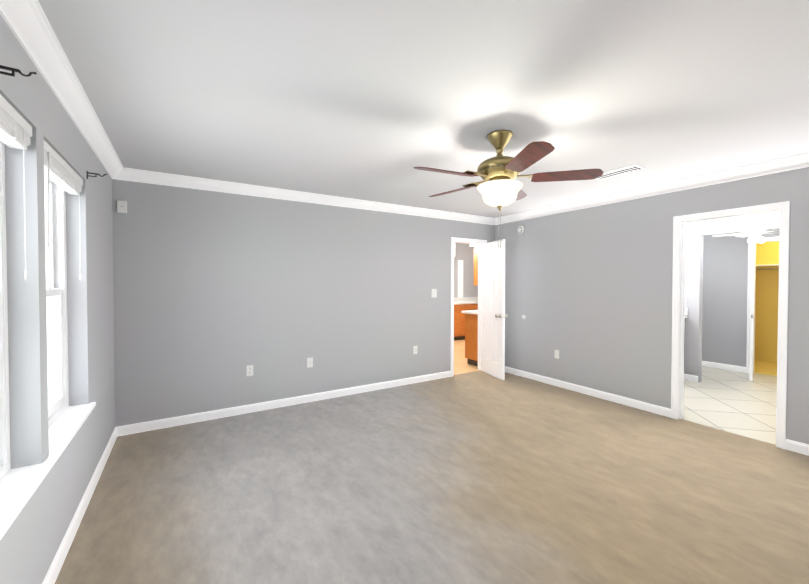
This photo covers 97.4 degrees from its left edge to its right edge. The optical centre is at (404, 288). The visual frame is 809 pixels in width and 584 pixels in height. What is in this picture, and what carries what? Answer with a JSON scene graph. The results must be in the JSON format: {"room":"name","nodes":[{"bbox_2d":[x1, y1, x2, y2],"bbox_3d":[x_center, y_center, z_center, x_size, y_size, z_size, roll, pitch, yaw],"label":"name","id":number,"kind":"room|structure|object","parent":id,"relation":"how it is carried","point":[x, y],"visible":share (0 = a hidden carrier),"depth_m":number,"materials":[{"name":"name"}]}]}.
{"room":"empty bedroom","nodes":[
{"label":"empty bedroom","id":0,"kind":"room"},
{"bbox_2d":[0,14,114,583],"bbox_3d":[-1.495,0.165,1.154,0.250,2.440,4.980,-1,1,-32],"label":"wall","id":1,"kind":"structure","parent":0,"point":[32,538],"depth_m":1.61,"materials":[{"name":"grey paint"}]},
{"bbox_2d":[0,141,10,479],"bbox_3d":[-1.501,0.040,1.131,0.089,1.470,0.820,-1,1,-32],"label":"double-hung window","id":2,"kind":"structure","parent":1,"relation":"in","point":[5,466],"depth_m":1.47,"materials":[{"name":"white glass"}]},
{"bbox_2d":[0,94,31,279],"bbox_3d":[-1.421,-0.363,1.174,0.084,0.660,0.804,-1,1,-32],"label":"window blind","id":3,"kind":"object","parent":1,"relation":"attached to","point":[15,129],"visible":1,"depth_m":1.40,"materials":[{"name":"white plastic"}]},
{"bbox_2d":[0,65,36,76],"bbox_3d":[-1.338,-0.737,1.222,0.104,0.052,0.022,-1,1,-32],"label":"curtain bracket","id":4,"kind":"object","parent":1,"relation":"attached to","point":[13,70],"visible":1,"depth_m":1.22,"materials":[{"name":"brown metal"}]},
{"bbox_2d":[0,402,95,539],"bbox_3d":[-1.650,0.782,1.589,0.130,0.028,1.785,-1,1,-32],"label":"window sill","id":5,"kind":"structure","parent":1,"relation":"attached to","point":[19,486],"depth_m":1.50,"materials":[{"name":"white paint"}]},
{"bbox_2d":[44,175,68,427],"bbox_3d":[-1.986,0.028,1.907,0.089,1.470,0.819,-1,1,-32],"label":"double-hung window","id":6,"kind":"structure","parent":1,"relation":"in","point":[57,327],"depth_m":2.22,"materials":[{"name":"white glass"}]},
{"bbox_2d":[44,140,82,280],"bbox_3d":[-1.906,-0.376,1.950,0.084,0.660,0.803,-1,1,-32],"label":"window blind","id":7,"kind":"object","parent":6,"relation":"attached to","point":[60,172],"visible":0.6,"depth_m":1.90,"materials":[{"name":"white plastic"}]},
{"bbox_2d":[0,0,127,179],"bbox_3d":[-1.319,-1.008,1.175,0.092,0.095,4.620,-1,1,-32],"label":"crown molding","id":8,"kind":"structure","parent":1,"relation":"attached to","point":[28,23],"depth_m":1.65,"materials":[{"name":"white paint"}]},
{"bbox_2d":[42,427,117,583],"bbox_3d":[-1.383,1.340,1.243,0.014,0.088,4.740,-1,1,-32],"label":"baseboard","id":9,"kind":"structure","parent":1,"relation":"attached to","point":[52,574],"depth_m":2.02,"materials":[{"name":"white paint"}]},
{"bbox_2d":[87,171,106,178],"bbox_3d":[-2.065,-0.756,2.387,0.104,0.052,0.022,-1,1,-32],"label":"curtain bracket","id":10,"kind":"object","parent":1,"relation":"attached to","point":[96,174],"visible":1,"depth_m":2.37,"materials":[{"name":"brown metal"}]},
{"bbox_2d":[112,179,494,426],"bbox_3d":[1.161,0.091,5.678,9.550,2.440,0.120,-1,1,-32],"label":"wall","id":11,"kind":"structure","parent":0,"point":[216,293],"depth_m":3.91,"materials":[{"name":"grey paint"}]},
{"bbox_2d":[117,200,126,212],"bbox_3d":[-2.579,-0.749,3.243,0.070,0.110,0.023,-1,1,-32],"label":"sensor","id":12,"kind":"object","parent":11,"relation":"attached to","point":[121,206],"visible":1,"depth_m":3.23,"materials":[{"name":"white plastic"}]},
{"bbox_2d":[246,365,252,375],"bbox_3d":[-1.673,0.886,3.844,0.070,0.116,0.009,-1,1,-32],"label":"electrical outlet","id":13,"kind":"object","parent":11,"relation":"attached to","point":[249,370],"visible":1,"depth_m":3.84,"materials":[{"name":"white plastic"}]},
{"bbox_2d":[118,371,450,435],"bbox_3d":[-0.961,1.290,4.293,3.902,0.088,0.014,-1,1,-32],"label":"baseboard","id":14,"kind":"structure","parent":11,"relation":"attached to","point":[221,413],"depth_m":3.92,"materials":[{"name":"white paint"}]},
{"bbox_2d":[307,357,312,367],"bbox_3d":[-1.114,0.871,4.189,0.070,0.116,0.016,-1,1,-32],"label":"outlet","id":15,"kind":"object","parent":11,"relation":"attached to","point":[309,362],"visible":1,"depth_m":4.19,"materials":[{"name":"white plastic"}]},
{"bbox_2d":[124,168,498,224],"bbox_3d":[-0.564,-1.062,4.456,4.850,0.095,0.092,-1,1,-32],"label":"crown molding","id":16,"kind":"structure","parent":11,"relation":"attached to","point":[135,175],"depth_m":3.97,"materials":[{"name":"white paint"}]},
{"bbox_2d":[413,346,416,353],"bbox_3d":[0.153,0.858,4.984,0.070,0.116,0.009,-1,1,-32],"label":"electrical outlet","id":17,"kind":"object","parent":11,"relation":"attached to","point":[414,349],"visible":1,"depth_m":4.98,"materials":[{"name":"white plastic"}]},
{"bbox_2d":[431,289,436,297],"bbox_3d":[0.429,0.063,5.144,0.096,0.126,0.008,-1,1,-32],"label":"light switch","id":18,"kind":"object","parent":11,"relation":"attached to","point":[433,293],"visible":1,"depth_m":5.14,"materials":[{"name":"white plastic"}]},
{"bbox_2d":[450,237,486,376],"bbox_3d":[0.971,0.269,5.552,0.726,2.088,0.141,-1,1,-32],"label":"door frame","id":19,"kind":"structure","parent":11,"relation":"attached to","point":[453,239],"depth_m":5.52,"materials":[{"name":"white paint"}]},
{"bbox_2d":[481,239,506,379],"bbox_3d":[1.330,0.299,5.369,0.187,2.018,0.617,0,1,-17],"label":"door","id":20,"kind":"structure","parent":11,"relation":"in","point":[494,315],"depth_m":5.31,"materials":[{"name":"white paint"}]},
{"bbox_2d":[38,0,808,217],"bbox_3d":[0.612,-1.126,2.450,5.220,0.100,4.980,-1,1,-32],"label":"ceiling","id":21,"kind":"structure","parent":0,"point":[374,100],"depth_m":1.89,"materials":[{"name":"paint"}]},
{"bbox_2d":[477,130,520,210],"bbox_3d":[0.667,-0.812,2.489,0.310,0.530,0.310,-1,1,-32],"label":"motor","id":22,"kind":"object","parent":21,"relation":"hanging from","point":[492,168],"visible":0.75,"depth_m":2.42,"materials":[{"name":"gold metal"}]},
{"bbox_2d":[413,167,487,183],"bbox_3d":[0.322,-0.763,2.332,0.561,0.038,0.134,0,1,-23],"label":"blade","id":23,"kind":"object","parent":22,"relation":"attached to","point":[467,173],"depth_m":2.33,"materials":[{"name":"brown wood"}]},
{"bbox_2d":[429,183,479,196],"bbox_3d":[0.410,-0.771,2.770,0.134,0.038,0.561,-1,1,-41],"label":"blade","id":24,"kind":"object","parent":22,"relation":"attached to","point":[470,185],"depth_m":2.72,"materials":[{"name":"brown wood"}]},
{"bbox_2d":[498,208,500,247],"bbox_3d":[0.657,-0.432,2.489,0.009,0.290,0.009,1,1,40],"label":"pull chain","id":25,"kind":"object","parent":22,"relation":"hanging from","point":[500,227],"visible":0.92,"depth_m":2.48,"materials":[{"name":"silver metal"}]},
{"bbox_2d":[477,179,522,206],"bbox_3d":[0.667,-0.656,2.492,0.312,0.150,0.312,-1,1,-32],"label":"bowl","id":26,"kind":"object","parent":22,"relation":"attached to","point":[502,192],"visible":0.98,"depth_m":2.40,"materials":[{"name":"white glass"}]},
{"bbox_2d":[516,190,526,199],"bbox_3d":[0.854,-0.771,2.821,0.134,0.038,0.561,1,1,31],"label":"blade","id":27,"kind":"object","parent":22,"relation":"attached to","point":[520,195],"depth_m":2.95,"materials":[{"name":"brown wood"}]},
{"bbox_2d":[504,141,554,177],"bbox_3d":[0.711,-0.760,2.112,0.134,0.038,0.560,0,1,-5],"label":"blade","id":28,"kind":"object","parent":22,"relation":"attached to","point":[529,155],"depth_m":2.02,"materials":[{"name":"brown wood"}]},
{"bbox_2d":[522,169,603,181],"bbox_3d":[1.040,-0.765,2.415,0.561,0.038,0.134,0,1,13],"label":"blade","id":29,"kind":"object","parent":22,"relation":"attached to","point":[585,174],"depth_m":2.40,"materials":[{"name":"brown wood"}]},
{"bbox_2d":[597,164,644,178],"bbox_3d":[1.978,-1.083,3.303,0.170,0.013,0.400,-1,1,-32],"label":"ceiling vent","id":30,"kind":"object","parent":21,"relation":"in","point":[624,170],"visible":0.85,"depth_m":3.26,"materials":[{"name":"white metal"}]},
{"bbox_2d":[55,370,808,583],"bbox_3d":[0.600,1.389,2.436,5.140,0.050,4.900,-1,1,-32],"label":"floor","id":31,"kind":"structure","parent":0,"point":[478,477],"depth_m":2.33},
{"bbox_2d":[454,244,477,297],"bbox_3d":[0.155,0.041,8.751,6.040,2.440,0.120,-1,1,-32],"label":"wall","id":32,"kind":"structure","parent":0,"point":[465,253],"depth_m":9.60,"materials":[{"name":"grey paint"}]},
{"bbox_2d":[454,297,477,302],"bbox_3d":[0.023,0.293,8.589,5.000,0.100,0.011,-1,1,-32],"label":"backsplash","id":33,"kind":"structure","parent":32,"relation":"attached to","point":[455,300],"depth_m":9.46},
{"bbox_2d":[474,247,477,285],"bbox_3d":[1.954,-0.402,6.477,1.550,0.680,0.330,-1,1,-32],"label":"wall cabinet","id":34,"kind":"object","parent":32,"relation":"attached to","point":[475,248],"depth_m":6.16,"materials":[{"name":"brown wood"}]},
{"bbox_2d":[454,339,478,374],"bbox_3d":[1.008,1.310,7.406,5.800,0.046,3.100,-1,1,-32],"label":"floor","id":35,"kind":"structure","parent":0,"point":[461,365],"depth_m":6.37,"materials":[{"name":"beige tile"}]},
{"bbox_2d":[454,303,465,339],"bbox_3d":[1.099,0.818,8.903,0.550,0.880,0.633,-1,1,-32],"label":"base cabinet","id":36,"kind":"object","parent":35,"relation":"on","point":[458,307],"depth_m":8.67,"materials":[{"name":"brown wood"}]},
{"bbox_2d":[462,299,477,302],"bbox_3d":[0.191,0.368,8.321,5.000,0.040,0.645,-1,1,-32],"label":"countertop","id":37,"kind":"structure","parent":36,"relation":"on","point":[463,300],"depth_m":9.43,"materials":[{"name":"white stone"}]},
{"bbox_2d":[462,315,477,365],"bbox_3d":[1.875,0.858,6.478,1.704,0.880,0.380,-1,1,-32],"label":"base cabinet","id":38,"kind":"object","parent":35,"relation":"on","point":[466,318],"depth_m":6.07,"materials":[{"name":"brown wood"}]},
{"bbox_2d":[462,311,477,314],"bbox_3d":[1.853,0.398,6.481,1.730,0.040,0.460,-1,1,-32],"label":"countertop","id":39,"kind":"structure","parent":38,"relation":"on","point":[463,312],"depth_m":6.05,"materials":[{"name":"white stone"}]},
{"bbox_2d":[466,303,477,310],"bbox_3d":[1.566,0.814,9.195,0.550,0.880,0.633,-1,1,-32],"label":"base cabinet","id":40,"kind":"object","parent":35,"relation":"on","point":[469,306],"depth_m":8.89,"materials":[{"name":"brown wood"}]},
{"bbox_2d":[495,167,808,443],"bbox_3d":[2.807,0.122,3.770,0.120,2.440,4.860,-1,1,-32],"label":"wall","id":41,"kind":"structure","parent":0,"point":[588,293],"depth_m":4.13,"materials":[{"name":"grey paint"}]},
{"bbox_2d":[517,226,523,234],"bbox_3d":[1.733,-0.880,5.326,0.035,0.132,0.132,-1,1,-32],"label":"smoke detector","id":42,"kind":"object","parent":41,"relation":"attached to","point":[520,230],"visible":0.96,"depth_m":5.30,"materials":[{"name":"white plastic"}]},
{"bbox_2d":[555,350,558,358],"bbox_3d":[2.075,0.890,4.834,0.008,0.116,0.070,-1,1,-32],"label":"electrical outlet","id":43,"kind":"object","parent":41,"relation":"attached to","point":[557,354],"visible":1,"depth_m":4.83,"materials":[{"name":"white plastic"}]},
{"bbox_2d":[505,366,670,417],"bbox_3d":[2.123,1.282,4.758,0.014,0.088,2.492,-1,1,-32],"label":"baseboard","id":44,"kind":"structure","parent":41,"relation":"attached to","point":[637,404],"depth_m":4.36,"materials":[{"name":"white paint"}]},
{"bbox_2d":[496,153,808,223],"bbox_3d":[2.717,-1.049,3.695,0.092,0.095,4.620,-1,1,-32],"label":"crown molding","id":45,"kind":"structure","parent":41,"relation":"attached to","point":[799,161],"depth_m":3.59,"materials":[{"name":"white paint"}]},
{"bbox_2d":[671,201,789,448],"bbox_3d":[3.051,0.305,3.366,0.141,2.088,0.826,-1,1,-32],"label":"door frame","id":46,"kind":"structure","parent":41,"relation":"attached to","point":[784,207],"depth_m":3.31,"materials":[{"name":"white paint"}]},
{"bbox_2d":[785,439,808,455],"bbox_3d":[3.597,1.321,2.398,0.014,0.088,1.422,-1,1,-32],"label":"baseboard","id":47,"kind":"structure","parent":41,"relation":"attached to","point":[802,448],"depth_m":2.94,"materials":[{"name":"white paint"}]},
{"bbox_2d":[684,221,703,381],"bbox_3d":[3.645,0.087,5.920,0.120,2.440,2.100,-1,1,-32],"label":"wall","id":48,"kind":"structure","parent":0,"point":[694,256],"depth_m":5.06,"materials":[{"name":"grey paint"}]},
{"bbox_2d":[684,237,778,381],"bbox_3d":[4.890,0.276,5.145,1.436,2.088,4.740,-1,1,-32],"label":"trim","id":49,"kind":"structure","parent":48,"relation":"attached to","point":[688,377],"depth_m":5.52,"materials":[{"name":"white paint"}]},
{"bbox_2d":[682,366,776,444],"bbox_3d":[4.649,1.349,4.965,4.410,0.048,4.900,-1,1,-32],"label":"floor","id":50,"kind":"structure","parent":0,"point":[738,403],"depth_m":4.18,"materials":[{"name":"white tile"}]},
{"bbox_2d":[684,331,684,372],"bbox_3d":[3.311,0.859,5.784,0.594,0.900,1.880,-1,1,-32],"label":"bathroom vanity","id":51,"kind":"object","parent":50,"relation":"on","point":[684,331],"depth_m":5.14,"materials":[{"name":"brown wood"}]},
{"bbox_2d":[700,212,779,234],"bbox_3d":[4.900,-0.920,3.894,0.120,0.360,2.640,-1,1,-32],"label":"ceiling","id":52,"kind":"structure","parent":0,"point":[763,221],"depth_m":4.62,"materials":[{"name":"white paint"}]},
{"bbox_2d":[704,229,779,366],"bbox_3d":[5.447,0.094,5.490,0.120,2.440,4.740,-1,1,-32],"label":"wall","id":53,"kind":"structure","parent":0,"point":[716,277],"depth_m":5.75,"materials":[{"name":"grey paint"}]},
{"bbox_2d":[749,243,754,380],"bbox_3d":[5.159,0.301,5.269,0.046,2.018,0.615,1,1,43],"label":"closet door","id":54,"kind":"structure","parent":53,"relation":"in","point":[752,262],"depth_m":5.05,"materials":[{"name":"white paint"}]},
{"bbox_2d":[754,241,778,375],"bbox_3d":[6.173,0.094,5.554,1.180,2.442,1.720,-1,1,-32],"label":"wall","id":55,"kind":"structure","parent":0,"point":[766,321],"depth_m":6.26,"materials":[{"name":"paint"}]},
{"bbox_2d":[756,264,778,269],"bbox_3d":[6.491,-0.364,5.745,0.370,0.091,1.640,-1,1,-32],"label":"closet shelf","id":56,"kind":"object","parent":55,"relation":"attached to","point":[768,265],"depth_m":6.00,"materials":[{"name":"white paint"}]},
{"bbox_3d":[4.662,-1.168,4.979,4.330,0.100,4.980,-1,1,-32],"label":"ceiling","id":57,"kind":"structure","parent":0,"visible":0},
{"bbox_2d":[712,230,779,243],"bbox_3d":[4.843,-0.871,4.914,0.843,0.491,0.886,-1,1,-32],"label":"fan","id":58,"kind":"object","parent":57,"relation":"hanging from","point":[752,235],"visible":0.71,"depth_m":4.89,"materials":[{"name":"white"}]}
]}

